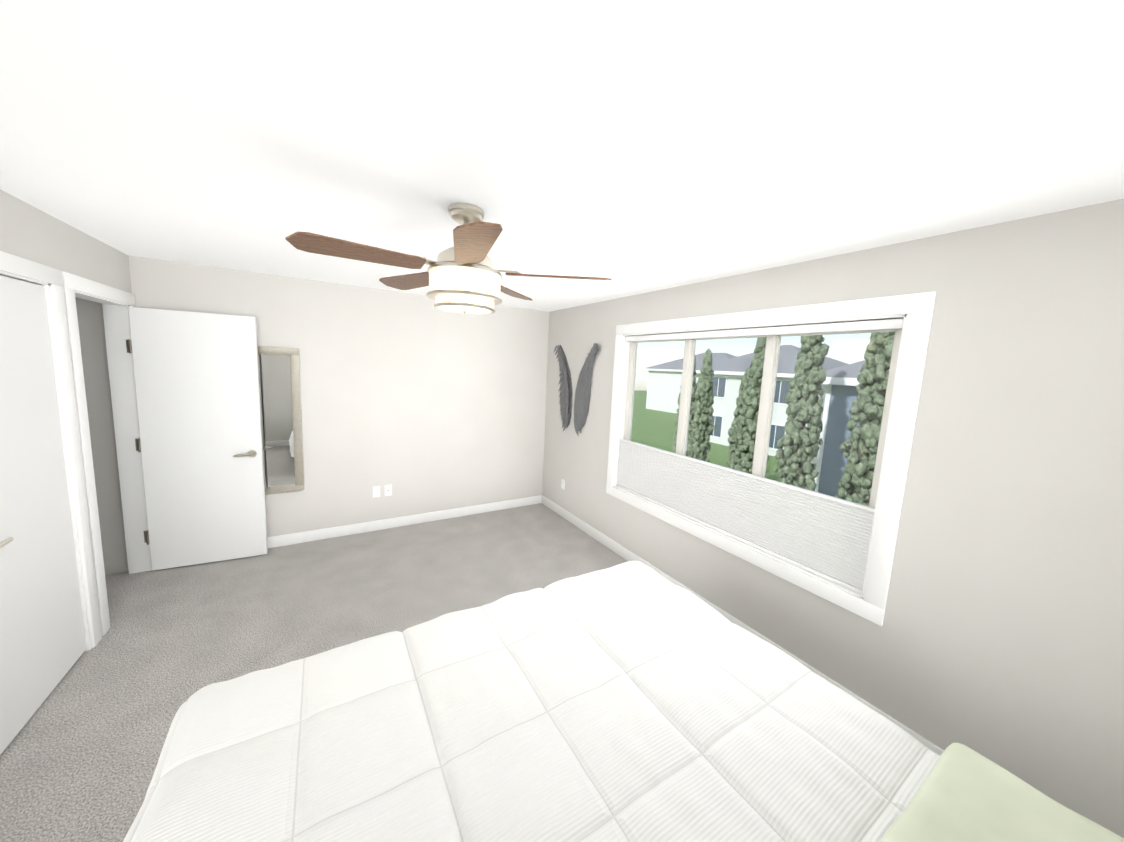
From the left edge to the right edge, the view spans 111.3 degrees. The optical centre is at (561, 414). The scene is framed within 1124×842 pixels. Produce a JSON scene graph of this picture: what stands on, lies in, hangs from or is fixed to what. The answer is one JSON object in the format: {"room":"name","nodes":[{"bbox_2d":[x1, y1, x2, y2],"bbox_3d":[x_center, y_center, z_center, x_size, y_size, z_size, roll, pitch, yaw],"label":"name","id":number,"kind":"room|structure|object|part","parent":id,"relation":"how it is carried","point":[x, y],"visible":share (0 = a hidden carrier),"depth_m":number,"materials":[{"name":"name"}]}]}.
{"room":"bedroom","nodes":[
{"label":"bedroom","id":0,"kind":"room"},
{"bbox_2d":[0,190,131,292],"bbox_3d":[-2.015,0.345,0.885,0.120,2.420,4.860,-2,8,-32],"label":"wall","id":1,"kind":"structure","parent":0,"point":[29,232],"depth_m":2.06,"materials":[{"name":"paint"}]},
{"bbox_2d":[0,275,85,754],"bbox_3d":[-2.519,0.395,1.766,0.035,2.032,0.754,-2,8,-32],"label":"closet door","id":2,"kind":"structure","parent":1,"relation":"in","point":[42,643],"depth_m":1.84,"materials":[{"name":"white wood"}]},
{"bbox_2d":[0,537,13,547],"bbox_3d":[-2.344,0.541,1.577,0.056,0.062,0.146,-2,8,-32],"label":"door handle","id":3,"kind":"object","parent":2,"relation":"attached to","point":[6,541],"depth_m":1.61,"materials":[{"name":"silver metal"}]},
{"bbox_2d":[0,251,151,650],"bbox_3d":[-2.800,0.289,2.155,0.152,2.145,1.945,-2,8,-32],"label":"door frame","id":4,"kind":"structure","parent":1,"relation":"attached to","point":[63,289],"depth_m":2.24,"materials":[{"name":"white wood"}]},
{"bbox_2d":[126,307,267,570],"bbox_3d":[-2.886,0.216,3.071,0.773,2.032,0.053,-1,8,-27],"label":"door","id":5,"kind":"structure","parent":1,"relation":"in","point":[196,375],"depth_m":3.05,"materials":[{"name":"white wood"}]},
{"bbox_3d":[-3.212,0.227,2.907,0.040,1.575,0.050,-2,8,-32],"label":"door hinges","id":6,"kind":"part","parent":5,"relation":"part of","materials":[{"name":"silver metal"}]},
{"bbox_2d":[233,447,271,457],"bbox_3d":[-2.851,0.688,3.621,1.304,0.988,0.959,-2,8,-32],"label":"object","id":7,"kind":"structure","parent":5,"relation":"attached to","point":[251,453],"depth_m":3.19,"materials":[{"name":"silver metal"}]},
{"bbox_2d":[75,255,549,574],"bbox_3d":[-2.365,-0.005,3.570,5.320,2.420,0.120,-2,8,-32],"label":"wall","id":8,"kind":"structure","parent":0,"point":[420,403],"depth_m":3.80,"materials":[{"name":"paint"}]},
{"bbox_2d":[257,346,303,494],"bbox_3d":[-2.515,0.060,3.396,0.350,1.300,0.031,-2,8,-32],"label":"mirror","id":9,"kind":"object","parent":8,"relation":"attached to","point":[280,395],"visible":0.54,"depth_m":3.41,"materials":[{"name":"clear glass"}]},
{"bbox_2d":[373,486,379,497],"bbox_3d":[-1.890,0.782,3.909,0.070,0.115,0.009,-2,8,-32],"label":"electrical outlet","id":10,"kind":"object","parent":8,"relation":"attached to","point":[376,491],"visible":1,"depth_m":3.91,"materials":[{"name":"white plastic"}]},
{"bbox_2d":[385,485,391,495],"bbox_3d":[-1.796,0.779,3.967,0.070,0.115,0.009,-2,8,-32],"label":"electrical outlet","id":11,"kind":"object","parent":8,"relation":"attached to","point":[388,490],"visible":1,"depth_m":3.97,"materials":[{"name":"white plastic"}]},
{"bbox_2d":[267,496,538,547],"bbox_3d":[-1.778,1.133,4.027,3.540,0.105,0.018,-2,8,-32],"label":"baseboard","id":12,"kind":"structure","parent":8,"relation":"attached to","point":[363,527],"depth_m":4.02,"materials":[{"name":"white wood"}]},
{"bbox_2d":[0,503,627,841],"bbox_3d":[-1.120,1.565,1.628,5.320,0.100,5.100,-2,8,-32],"label":"floor","id":13,"kind":"structure","parent":0,"point":[80,755],"depth_m":2.52,"materials":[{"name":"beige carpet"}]},
{"bbox_2d":[123,561,1123,841],"bbox_3d":[0.185,1.080,0.909,2.174,1.160,2.378,-2,8,-32],"label":"bed","id":14,"kind":"object","parent":13,"relation":"on","point":[633,701],"visible":1,"depth_m":1.16,"materials":[{"name":"white fabric"}]},
{"bbox_2d":[0,0,1123,311],"bbox_3d":[-1.004,-0.933,1.317,5.320,0.100,5.100,-2,8,-32],"label":"ceiling","id":15,"kind":"structure","parent":0,"point":[634,146],"depth_m":1.07,"materials":[{"name":"white paint"}]},
{"bbox_2d":[285,203,611,313],"bbox_3d":[-0.462,-0.678,1.676,1.214,0.444,1.243,-2,8,-32],"label":"ceiling fan","id":16,"kind":"object","parent":15,"relation":"hanging from","point":[461,275],"visible":1,"depth_m":1.58,"materials":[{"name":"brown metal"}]},
{"bbox_2d":[438,302,491,312],"bbox_3d":[-0.439,-0.484,1.737,0.232,0.008,0.232,-2,8,-32],"label":"diffuser","id":17,"kind":"object","parent":16,"relation":"attached to","point":[457,307],"depth_m":1.69,"materials":[{"name":"beige glass"}]},
{"bbox_2d":[542,199,1123,837],"bbox_3d":[1.133,0.250,2.826,0.160,2.420,4.860,-2,8,-32],"label":"wall","id":18,"kind":"structure","parent":0,"point":[996,637],"depth_m":1.62,"materials":[{"name":"paint"}]},
{"bbox_2d":[553,345,571,430],"bbox_3d":[-0.001,-0.311,4.442,0.042,0.990,0.409,-2,8,-32],"label":"art","id":19,"kind":"object","parent":18,"relation":"attached to","point":[565,375],"depth_m":4.38},
{"bbox_2d":[561,479,564,489],"bbox_3d":[0.013,0.816,4.508,0.009,0.115,0.070,-2,8,-32],"label":"electrical outlet","id":20,"kind":"object","parent":18,"relation":"attached to","point":[563,485],"visible":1,"depth_m":4.50,"materials":[{"name":"white plastic"}]},
{"bbox_2d":[570,343,598,434],"bbox_3d":[0.247,-0.250,4.043,0.042,0.990,0.433,-2,8,-32],"label":"art","id":21,"kind":"object","parent":18,"relation":"attached to","point":[582,397],"depth_m":4.07},
{"bbox_2d":[539,495,943,754],"bbox_3d":[1.004,1.400,2.922,0.018,0.105,4.860,-2,8,-32],"label":"baseboard","id":22,"kind":"structure","parent":18,"relation":"attached to","point":[600,537],"depth_m":3.00,"materials":[{"name":"white wood"}]},
{"bbox_2d":[606,291,935,625],"bbox_3d":[1.119,0.106,2.801,0.153,1.630,2.230,-2,8,-32],"label":"window","id":23,"kind":"structure","parent":18,"relation":"in","point":[767,393],"depth_m":2.26,"materials":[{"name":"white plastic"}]},
{"bbox_2d":[617,440,873,589],"bbox_3d":[1.072,0.583,2.845,0.014,0.430,2.010,-2,8,-32],"label":"window shade","id":24,"kind":"object","parent":23,"relation":"attached to","point":[828,537],"visible":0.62,"depth_m":2.49,"materials":[{"name":"white fabric"}]},
{"bbox_3d":[1.098,0.110,2.789,0.048,1.420,2.014,-2,8,-32],"label":"window blind rails","id":25,"kind":"part","parent":23,"relation":"part of","materials":[{"name":"white plastic"}]},
{"label":"outside","id":26,"kind":"structure","parent":0,"visible":0},
{"bbox_2d":[631,390,816,481],"bbox_3d":[36.289,2.993,28.909,86.220,0.200,130.000,-2,8,-32],"label":"ground","id":27,"kind":"structure","parent":26,"point":[637,436],"depth_m":29.76,"materials":[{"name":"green plant"}]},
{"bbox_2d":[672,357,696,455],"bbox_3d":[4.472,0.484,13.920,0.871,5.530,0.826,-2,8,-32],"label":"tree","id":28,"kind":"object","parent":27,"relation":"on","point":[694,388],"depth_m":13.60,"materials":[{"name":"green plant"}]},
{"bbox_2d":[644,353,735,412],"bbox_3d":[17.943,-3.790,46.152,9.940,7.304,12.940,-2,8,-32],"label":"house","id":29,"kind":"structure","parent":27,"relation":"on","point":[662,405],"depth_m":46.36,"materials":[{"name":"white paint"}]},
{"bbox_2d":[687,348,714,462],"bbox_3d":[4.812,0.525,13.331,0.896,5.627,0.812,-2,8,-32],"label":"tree","id":30,"kind":"object","parent":27,"relation":"on","point":[695,430],"depth_m":13.04,"materials":[{"name":"green plant"}]},
{"bbox_2d":[725,367,750,468],"bbox_3d":[6.130,0.753,13.082,0.959,5.357,0.920,-2,8,-32],"label":"tree","id":31,"kind":"object","parent":27,"relation":"on","point":[741,403],"depth_m":12.95,"materials":[{"name":"green plant"}]},
{"bbox_2d":[734,337,768,476],"bbox_3d":[5.286,0.554,10.668,0.864,6.268,0.926,-2,8,-32],"label":"tree","id":32,"kind":"object","parent":27,"relation":"on","point":[749,416],"depth_m":10.40,"materials":[{"name":"green plant"}]},
{"bbox_2d":[695,345,847,463],"bbox_3d":[15.279,-1.341,26.768,8.940,6.981,9.440,-2,8,-32],"label":"house","id":33,"kind":"structure","parent":27,"relation":"on","point":[729,369],"depth_m":25.36,"materials":[{"name":"white paint"}]},
{"bbox_2d":[774,335,829,490],"bbox_3d":[5.978,0.309,9.532,1.052,7.098,0.969,-2,8,-32],"label":"tree","id":34,"kind":"object","parent":27,"relation":"on","point":[811,429],"depth_m":9.31,"materials":[{"name":"green plant"}]},
{"bbox_2d":[814,360,885,501],"bbox_3d":[14.988,0.633,9.230,9.940,7.362,12.690,-2,8,-32],"label":"house","id":35,"kind":"structure","parent":27,"relation":"on","point":[830,465],"depth_m":11.56,"materials":[{"name":"blue"}]},
{"bbox_2d":[835,332,894,505],"bbox_3d":[6.709,0.496,8.342,1.108,7.089,1.058,-2,8,-32],"label":"tree","id":36,"kind":"object","parent":27,"relation":"on","point":[868,427],"depth_m":8.13,"materials":[{"name":"green plant"}]}
]}

